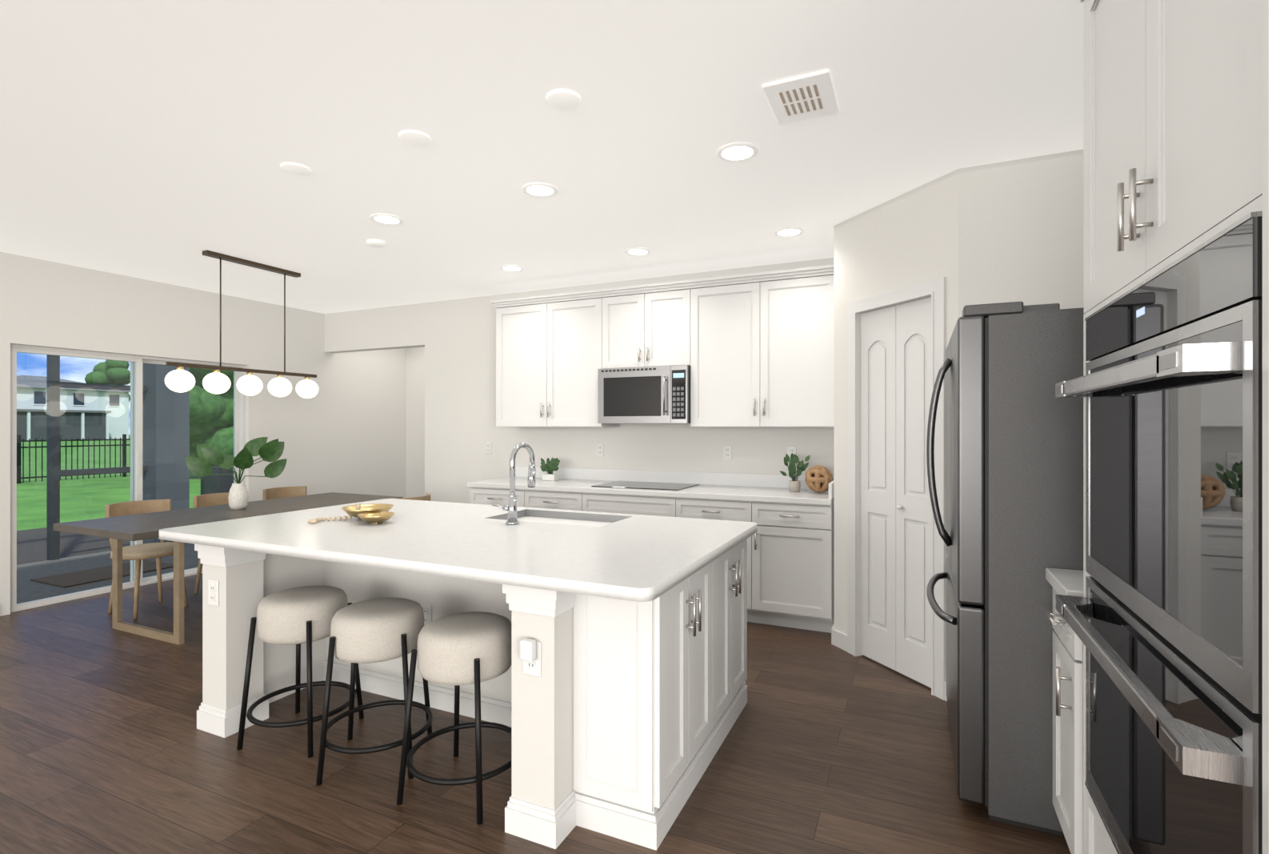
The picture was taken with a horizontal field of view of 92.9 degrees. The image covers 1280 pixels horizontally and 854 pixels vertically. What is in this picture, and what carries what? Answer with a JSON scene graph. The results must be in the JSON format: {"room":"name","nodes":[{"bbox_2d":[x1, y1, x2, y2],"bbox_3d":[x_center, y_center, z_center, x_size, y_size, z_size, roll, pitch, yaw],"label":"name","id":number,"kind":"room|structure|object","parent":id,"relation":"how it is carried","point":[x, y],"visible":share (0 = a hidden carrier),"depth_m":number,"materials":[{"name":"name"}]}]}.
{"room":"dining room and kitchen","nodes":[
{"label":"dining room and kitchen","id":0,"kind":"room"},
{"bbox_2d":[0,251,406,615],"bbox_3d":[-5.910,0.050,1.775,0.150,2.640,13.850,0,0,24],"label":"wall","id":1,"kind":"structure","parent":0,"point":[343,430],"depth_m":6.07,"materials":[{"name":"paint"}]},
{"bbox_2d":[10,344,244,611],"bbox_3d":[-4.342,0.378,5.289,0.098,1.984,1.743,0,0,24],"label":"sliding glass door","id":2,"kind":"structure","parent":1,"relation":"in","point":[137,362],"depth_m":5.06,"materials":[{"name":"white glass"}]},
{"bbox_2d":[406,346,424,497],"bbox_3d":[-2.288,0.050,7.654,1.590,2.640,0.150,0,0,24],"label":"wall","id":3,"kind":"structure","parent":0,"point":[415,422],"depth_m":7.83,"materials":[{"name":"paint"}]},
{"bbox_2d":[0,572,1071,853],"bbox_3d":[-0.997,1.420,-0.454,10.940,0.100,13.850,0,0,24],"label":"floor","id":4,"kind":"structure","parent":0,"point":[109,747],"depth_m":2.44,"materials":[{"name":"brown wood"}]},
{"bbox_2d":[104,499,187,619],"bbox_3d":[-3.697,0.971,4.565,0.464,0.802,0.438,0,0,24],"label":"dining chair","id":5,"kind":"object","parent":4,"relation":"on","point":[138,553],"visible":0.65,"depth_m":4.54,"materials":[{"name":"beige wood"}]},
{"bbox_2d":[192,492,228,593],"bbox_3d":[-3.454,0.971,5.102,0.464,0.802,0.438,0,0,24],"label":"dining chair","id":6,"kind":"object","parent":4,"relation":"on","point":[210,499],"visible":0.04,"depth_m":5.12,"materials":[{"name":"beige wood"}]},
{"bbox_2d":[53,492,402,644],"bbox_3d":[-2.939,0.995,4.655,0.900,0.750,2.050,0,0,24],"label":"dining table","id":7,"kind":"object","parent":4,"relation":"on","point":[118,530],"visible":0.69,"depth_m":4.10,"materials":[{"name":"brown wood"}]},
{"bbox_2d":[184,436,286,509],"bbox_3d":[-3.044,0.349,4.617,0.683,0.542,0.636,0,0,24],"label":"vase","id":8,"kind":"object","parent":7,"relation":"on","point":[272,450],"visible":1,"depth_m":4.55,"materials":[{"name":"green plant"}]},
{"bbox_2d":[262,485,306,499],"bbox_3d":[-3.214,0.971,5.631,0.464,0.802,0.438,0,0,24],"label":"dining chair","id":9,"kind":"object","parent":4,"relation":"on","point":[280,492],"visible":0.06,"depth_m":5.76,"materials":[{"name":"beige wood"}]},
{"bbox_2d":[236,584,363,757],"bbox_3d":[-1.508,1.055,2.727,0.434,0.632,0.434,0,0,24],"label":"stool","id":10,"kind":"object","parent":4,"relation":"on","point":[298,616],"visible":0.92,"depth_m":2.60,"materials":[{"name":"fabric"}]},
{"bbox_2d":[316,597,433,784],"bbox_3d":[-1.084,1.055,2.523,0.488,0.632,0.488,0,0,24],"label":"stool","id":11,"kind":"object","parent":4,"relation":"on","point":[375,630],"visible":0.96,"depth_m":2.39,"materials":[{"name":"fabric"}]},
{"bbox_2d":[395,492,430,500],"bbox_3d":[-1.997,0.971,5.079,0.464,0.802,0.438,0,0,24],"label":"dining chair","id":12,"kind":"object","parent":4,"relation":"on","point":[426,497],"visible":0.04,"depth_m":4.98,"materials":[{"name":"beige wood"}]},
{"bbox_2d":[396,611,511,823],"bbox_3d":[-0.661,1.055,2.320,0.432,0.632,0.432,0,0,24],"label":"stool","id":13,"kind":"object","parent":4,"relation":"on","point":[457,650],"visible":0.85,"depth_m":2.19,"materials":[{"name":"fabric"}]},
{"bbox_2d":[194,536,748,850],"bbox_3d":[-0.730,0.943,2.875,2.259,0.855,1.324,0,0,24],"label":"kitchen island","id":14,"kind":"object","parent":4,"relation":"on","point":[614,697],"depth_m":2.12,"materials":[{"name":"white wood"}]},
{"bbox_2d":[159,498,757,603],"bbox_3d":[-0.824,0.494,2.916,2.490,0.040,1.370,0,0,24],"label":"island countertop","id":15,"kind":"structure","parent":14,"relation":"on","point":[639,558],"depth_m":2.51,"materials":[{"name":"white stone"}]},
{"bbox_2d":[307,502,394,523],"bbox_3d":[-1.390,0.434,3.087,0.393,0.081,0.376,0,0,24],"label":"bowls","id":16,"kind":"object","parent":15,"relation":"on","point":[374,513],"visible":1,"depth_m":3.07,"materials":[{"name":"gold metal"}]},
{"bbox_2d":[491,441,535,524],"bbox_3d":[-0.636,0.275,3.068,0.158,0.398,0.217,0,0,24],"label":"faucet","id":17,"kind":"object","parent":15,"relation":"on","point":[510,507],"visible":1,"depth_m":2.98,"materials":[{"name":"silver metal"}]},
{"bbox_2d":[516,514,613,523],"bbox_3d":[-0.425,0.613,3.202,0.704,0.222,0.404,0,0,24],"label":"sink","id":18,"kind":"object","parent":15,"relation":"in","point":[562,518],"depth_m":3.36,"materials":[{"name":"grey metal"}]},
{"bbox_2d":[470,488,531,507],"bbox_3d":[-1.050,0.940,5.351,0.632,0.860,0.617,0,0,24],"label":"base cabinet","id":19,"kind":"object","parent":4,"relation":"on","point":[487,496],"depth_m":5.08,"materials":[{"name":"white wood"}]},
{"bbox_2d":[531,491,588,511],"bbox_3d":[-0.570,0.940,5.133,0.658,0.860,0.617,0,0,24],"label":"base cabinet","id":20,"kind":"object","parent":4,"relation":"on","point":[561,500],"depth_m":4.82,"materials":[{"name":"white wood"}]},
{"bbox_2d":[588,494,684,517],"bbox_3d":[0.031,0.940,4.860,0.898,0.860,0.617,0,0,24],"label":"base cabinet","id":21,"kind":"object","parent":4,"relation":"on","point":[634,504],"depth_m":4.55,"materials":[{"name":"white wood"}]},
{"bbox_2d":[684,497,761,623],"bbox_3d":[0.641,0.940,4.584,0.679,0.860,0.617,0,0,24],"label":"base cabinet","id":22,"kind":"object","parent":4,"relation":"on","point":[694,507],"depth_m":4.20,"materials":[{"name":"white wood"}]},
{"bbox_2d":[761,500,834,632],"bbox_3d":[1.110,0.940,4.371,0.588,0.860,0.617,0,0,24],"label":"base cabinet","id":23,"kind":"object","parent":4,"relation":"on","point":[790,562],"depth_m":4.07,"materials":[{"name":"white wood"}]},
{"bbox_2d":[467,475,834,507],"bbox_3d":[0.015,0.490,4.857,2.984,0.040,0.637,0,0,24],"label":"countertop","id":24,"kind":"structure","parent":23,"relation":"on","point":[584,486],"depth_m":4.54,"materials":[{"name":"white stone"}]},
{"bbox_2d":[540,457,559,480],"bbox_3d":[-0.786,0.368,5.356,0.206,0.203,0.169,0,0,24],"label":"decorative plant","id":25,"kind":"object","parent":24,"relation":"on","point":[550,466],"visible":1,"depth_m":5.33,"materials":[{"name":"green plant"}]},
{"bbox_2d":[598,478,700,491],"bbox_3d":[0.049,0.467,4.865,0.730,0.007,0.490,0,0,24],"label":"cooktop","id":26,"kind":"object","parent":24,"relation":"in","point":[669,486],"depth_m":4.85,"materials":[{"name":"black glass"}]},
{"bbox_2d":[780,452,809,491],"bbox_3d":[1.133,0.330,4.418,0.203,0.279,0.202,0,0,24],"label":"decorative plant","id":27,"kind":"object","parent":24,"relation":"on","point":[794,484],"visible":1,"depth_m":4.38,"materials":[{"name":"green plant"}]},
{"bbox_2d":[804,464,832,492],"bbox_3d":[1.270,0.369,4.311,0.196,0.200,0.192,0,0,24],"label":"wood knot","id":28,"kind":"object","parent":24,"relation":"on","point":[818,478],"visible":0.96,"depth_m":4.25,"materials":[{"name":"beige wood"}]},
{"bbox_2d":[926,301,1083,835],"bbox_3d":[1.664,0.470,2.408,0.958,1.800,0.920,0,0,24],"label":"refrigerator","id":29,"kind":"object","parent":4,"relation":"on","point":[1014,483],"visible":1,"depth_m":2.09,"materials":[{"name":"black metal"}]},
{"bbox_2d":[1044,567,1083,853],"bbox_3d":[1.561,0.920,1.774,0.623,0.900,0.312,0,0,24],"label":"base cabinet","id":30,"kind":"object","parent":4,"relation":"on","point":[1068,773],"visible":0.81,"depth_m":1.83,"materials":[{"name":"white wood"}]},
{"bbox_2d":[1080,0,1279,853],"bbox_3d":[1.291,0.051,1.156,0.603,2.639,1.072,0,0,24],"label":"tall cabinet","id":31,"kind":"object","parent":4,"relation":"on","point":[1181,128],"visible":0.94,"depth_m":1.09,"materials":[{"name":"white wood"}]},
{"bbox_2d":[1055,211,1262,853],"bbox_3d":[1.014,0.341,1.261,0.104,1.275,0.905,0,0,24],"label":"double wall oven","id":32,"kind":"object","parent":31,"relation":"in","point":[1163,618],"visible":0.98,"depth_m":1.06,"materials":[{"name":"black glass"}]},
{"bbox_2d":[0,0,1083,313],"bbox_3d":[-0.997,-1.320,-0.454,10.940,0.100,13.850,0,0,24],"label":"ceiling","id":33,"kind":"structure","parent":0,"point":[160,141],"depth_m":2.60,"materials":[{"name":"paint"}]},
{"bbox_2d":[164,249,318,398],"bbox_3d":[-2.998,-0.755,4.671,0.170,1.029,1.140,0,0,24],"label":"pendant light","id":34,"kind":"object","parent":33,"relation":"hanging from","point":[179,379],"visible":1,"depth_m":4.60,"materials":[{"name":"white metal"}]},
{"bbox_2d":[280,162,311,175],"bbox_3d":[-1.688,-1.265,2.984,0.136,0.008,0.136,0,0,24],"label":"cover","id":35,"kind":"object","parent":33,"relation":"attached to","point":[296,168],"visible":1,"depth_m":2.97,"materials":[{"name":"paint"}]},
{"bbox_2d":[366,239,385,247],"bbox_3d":[-1.809,-1.256,4.170,0.124,0.028,0.124,0,0,24],"label":"smoke detector","id":36,"kind":"object","parent":33,"relation":"attached to","point":[378,243],"visible":1,"depth_m":4.14,"materials":[{"name":"white plastic"}]},
{"bbox_2d":[369,213,403,224],"bbox_3d":[-1.546,-1.265,3.710,0.192,0.008,0.192,0,0,24],"label":"recessed light","id":37,"kind":"object","parent":33,"relation":"in","point":[387,218],"visible":1,"depth_m":3.70,"materials":[{"name":"white plastic"}]},
{"bbox_2d":[398,129,431,145],"bbox_3d":[-0.987,-1.265,2.666,0.136,0.008,0.136,0,0,24],"label":"cover","id":38,"kind":"object","parent":33,"relation":"attached to","point":[413,137],"visible":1,"depth_m":2.65,"materials":[{"name":"paint"}]},
{"bbox_2d":[499,264,523,271],"bbox_3d":[-1.025,-1.265,4.857,0.192,0.008,0.192,0,0,24],"label":"recessed light","id":39,"kind":"object","parent":33,"relation":"in","point":[511,268],"visible":1,"depth_m":4.84,"materials":[{"name":"white"}]},
{"bbox_2d":[521,182,558,196],"bbox_3d":[-0.535,-1.265,3.251,0.192,0.008,0.192,0,0,24],"label":"recessed light","id":40,"kind":"object","parent":33,"relation":"in","point":[539,190],"visible":1,"depth_m":3.24,"materials":[{"name":"white plastic"}]},
{"bbox_2d":[546,88,581,108],"bbox_3d":[-0.295,-1.265,2.352,0.136,0.008,0.136,0,0,24],"label":"cover","id":41,"kind":"object","parent":33,"relation":"attached to","point":[562,98],"visible":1,"depth_m":2.34,"materials":[{"name":"paint"}]},
{"bbox_2d":[624,247,651,255],"bbox_3d":[-0.014,-1.265,4.399,0.192,0.008,0.192,0,0,24],"label":"recessed light","id":42,"kind":"object","parent":33,"relation":"in","point":[638,251],"visible":0.98,"depth_m":4.39,"materials":[{"name":"white"}]},
{"bbox_2d":[716,141,758,161],"bbox_3d":[0.449,-1.265,2.805,0.192,0.008,0.192,0,0,24],"label":"recessed light","id":43,"kind":"object","parent":33,"relation":"in","point":[738,151],"visible":1,"depth_m":2.80,"materials":[{"name":"white"}]},
{"bbox_2d":[774,226,803,236],"bbox_3d":[0.969,-1.265,3.953,0.192,0.008,0.192,0,0,24],"label":"recessed light","id":44,"kind":"object","parent":33,"relation":"in","point":[790,231],"visible":0.98,"depth_m":3.94,"materials":[{"name":"white"}]},
{"bbox_2d":[762,69,839,124],"bbox_3d":[0.625,-1.263,2.346,0.240,0.013,0.310,0,0,24],"label":"ceiling vent","id":45,"kind":"object","parent":33,"relation":"in","point":[812,95],"visible":0.98,"depth_m":2.32,"materials":[{"name":"white plastic"}]},
{"bbox_2d":[324,257,834,503],"bbox_3d":[-0.231,0.050,5.386,7.210,2.640,0.120,0,0,24],"label":"wall","id":46,"kind":"structure","parent":0,"point":[456,338],"depth_m":5.87,"materials":[{"name":"paint"}]},
{"bbox_2d":[485,442,491,454],"bbox_3d":[-1.464,0.205,5.874,0.070,0.115,0.009,0,0,24],"label":"electrical outlet plate","id":47,"kind":"object","parent":46,"relation":"attached to","point":[488,445],"depth_m":5.87,"materials":[{"name":"white plastic"}]},
{"bbox_2d":[493,292,619,427],"bbox_3d":[-0.707,-0.542,5.354,1.129,1.084,0.327,0,0,24],"label":"upper cabinet","id":48,"kind":"object","parent":46,"relation":"attached to","point":[550,354],"depth_m":5.20,"materials":[{"name":"white wood"}]},
{"bbox_2d":[596,443,603,456],"bbox_3d":[-0.353,0.205,5.370,0.070,0.115,0.009,0,0,24],"label":"electrical outlet plate","id":49,"kind":"object","parent":46,"relation":"attached to","point":[600,446],"depth_m":5.37,"materials":[{"name":"white plastic"}]},
{"bbox_2d":[608,283,691,367],"bbox_3d":[0.104,-0.780,4.986,0.770,0.610,0.327,0,0,24],"label":"upper cabinet","id":50,"kind":"object","parent":46,"relation":"attached to","point":[652,326],"depth_m":4.82,"materials":[{"name":"white wood"}]},
{"bbox_2d":[598,364,690,423],"bbox_3d":[0.079,-0.251,4.932,0.764,0.441,0.446,0,0,24],"label":"microwave","id":51,"kind":"object","parent":50,"relation":"attached to","point":[652,394],"visible":0.98,"depth_m":4.76,"materials":[{"name":"silver metal"}]},
{"bbox_2d":[723,444,731,459],"bbox_3d":[0.703,0.205,4.891,0.070,0.115,0.009,0,0,24],"label":"electrical outlet plate","id":52,"kind":"object","parent":46,"relation":"attached to","point":[727,451],"depth_m":4.89,"materials":[{"name":"white plastic"}]},
{"bbox_2d":[690,267,834,427],"bbox_3d":[0.920,-0.542,4.616,1.139,1.084,0.327,0,0,24],"label":"upper cabinet","id":53,"kind":"object","parent":46,"relation":"attached to","point":[754,350],"depth_m":4.44,"materials":[{"name":"white wood"}]},
{"bbox_2d":[787,445,795,459],"bbox_3d":[1.168,0.205,4.681,0.070,0.115,0.009,0,0,24],"label":"electrical outlet plate","id":54,"kind":"object","parent":46,"relation":"attached to","point":[790,449],"depth_m":4.68,"materials":[{"name":"white plastic"}]},
{"bbox_2d":[834,149,1083,655],"bbox_3d":[1.928,0.050,3.584,1.490,2.640,1.380,0,0,24],"label":"wall","id":55,"kind":"structure","parent":0,"point":[1009,231],"depth_m":2.98,"materials":[{"name":"paint"}]},
{"bbox_2d":[831,624,947,700],"bbox_3d":[-1.002,1.323,-0.451,10.627,0.095,13.550,0,0,24],"label":"baseboard","id":56,"kind":"structure","parent":55,"relation":"attached to","point":[839,639],"depth_m":3.76,"materials":[{"name":"white wood"}]},
{"bbox_2d":[847,276,946,699],"bbox_3d":[1.421,0.309,3.385,0.072,2.122,0.699,0,0,-22],"label":"pantry door","id":57,"kind":"structure","parent":55,"relation":"in","point":[903,544],"depth_m":3.37,"materials":[{"name":"white wood"}]},
{"label":"outside","id":58,"kind":"structure","parent":0,"visible":0},
{"bbox_2d":[16,434,200,530],"bbox_3d":[-54.174,1.570,57.517,133.809,0.100,180.000,0,0,24],"label":"ground","id":59,"kind":"structure","parent":58,"point":[98,497],"depth_m":15.40,"materials":[{"name":"green plant"}]},
{"bbox_2d":[16,375,129,439],"bbox_3d":[-71.039,-2.280,72.030,14.100,7.600,14.500,0,0,24],"label":"house","id":60,"kind":"structure","parent":59,"relation":"on","point":[73,418],"depth_m":70.63,"materials":[{"name":"paint"}]},
{"bbox_2d":[16,433,190,483],"bbox_3d":[-13.846,0.870,22.733,0.070,1.300,38.035,0,0,24],"label":"fence","id":61,"kind":"object","parent":59,"relation":"on","point":[124,444],"depth_m":17.42,"materials":[{"name":"black metal"}]},
{"bbox_2d":[84,359,130,401],"bbox_3d":[-78.121,-4.376,88.623,6.302,11.792,6.316,0,0,24],"label":"tree","id":62,"kind":"object","parent":59,"relation":"on","point":[122,375],"depth_m":87.83,"materials":[{"name":"green plant"}]},
{"bbox_2d":[16,527,199,603],"bbox_3d":[-6.449,1.460,7.318,5.408,0.120,10.000,0,0,24],"label":"patio","id":63,"kind":"structure","parent":59,"relation":"on","point":[38,546],"depth_m":6.41,"materials":[{"name":"concrete"}]},
{"bbox_2d":[30,559,173,587],"bbox_3d":[-5.098,1.394,5.827,0.600,0.012,0.900,0,0,24],"label":"doormat","id":64,"kind":"object","parent":63,"relation":"on","point":[78,576],"depth_m":5.67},
{"bbox_2d":[46,354,189,559],"bbox_3d":[-6.113,-0.065,6.616,0.400,2.930,9.000,0,0,24],"label":"frame","id":65,"kind":"object","parent":63,"relation":"on","point":[146,412],"depth_m":7.16,"materials":[{"name":"grey metal"}]},
{"bbox_2d":[189,367,233,465],"bbox_3d":[-12.636,-1.598,17.981,3.416,6.236,3.380,0,0,24],"label":"tree","id":66,"kind":"object","parent":59,"relation":"on","point":[201,425],"depth_m":17.23,"materials":[{"name":"green plant"}]},
{"bbox_2d":[200,465,233,494],"bbox_3d":[-8.082,1.145,11.957,0.600,0.750,0.700,0,0,24],"label":"planter","id":67,"kind":"object","parent":59,"relation":"on","point":[220,482],"depth_m":11.61,"materials":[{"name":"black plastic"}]}
]}

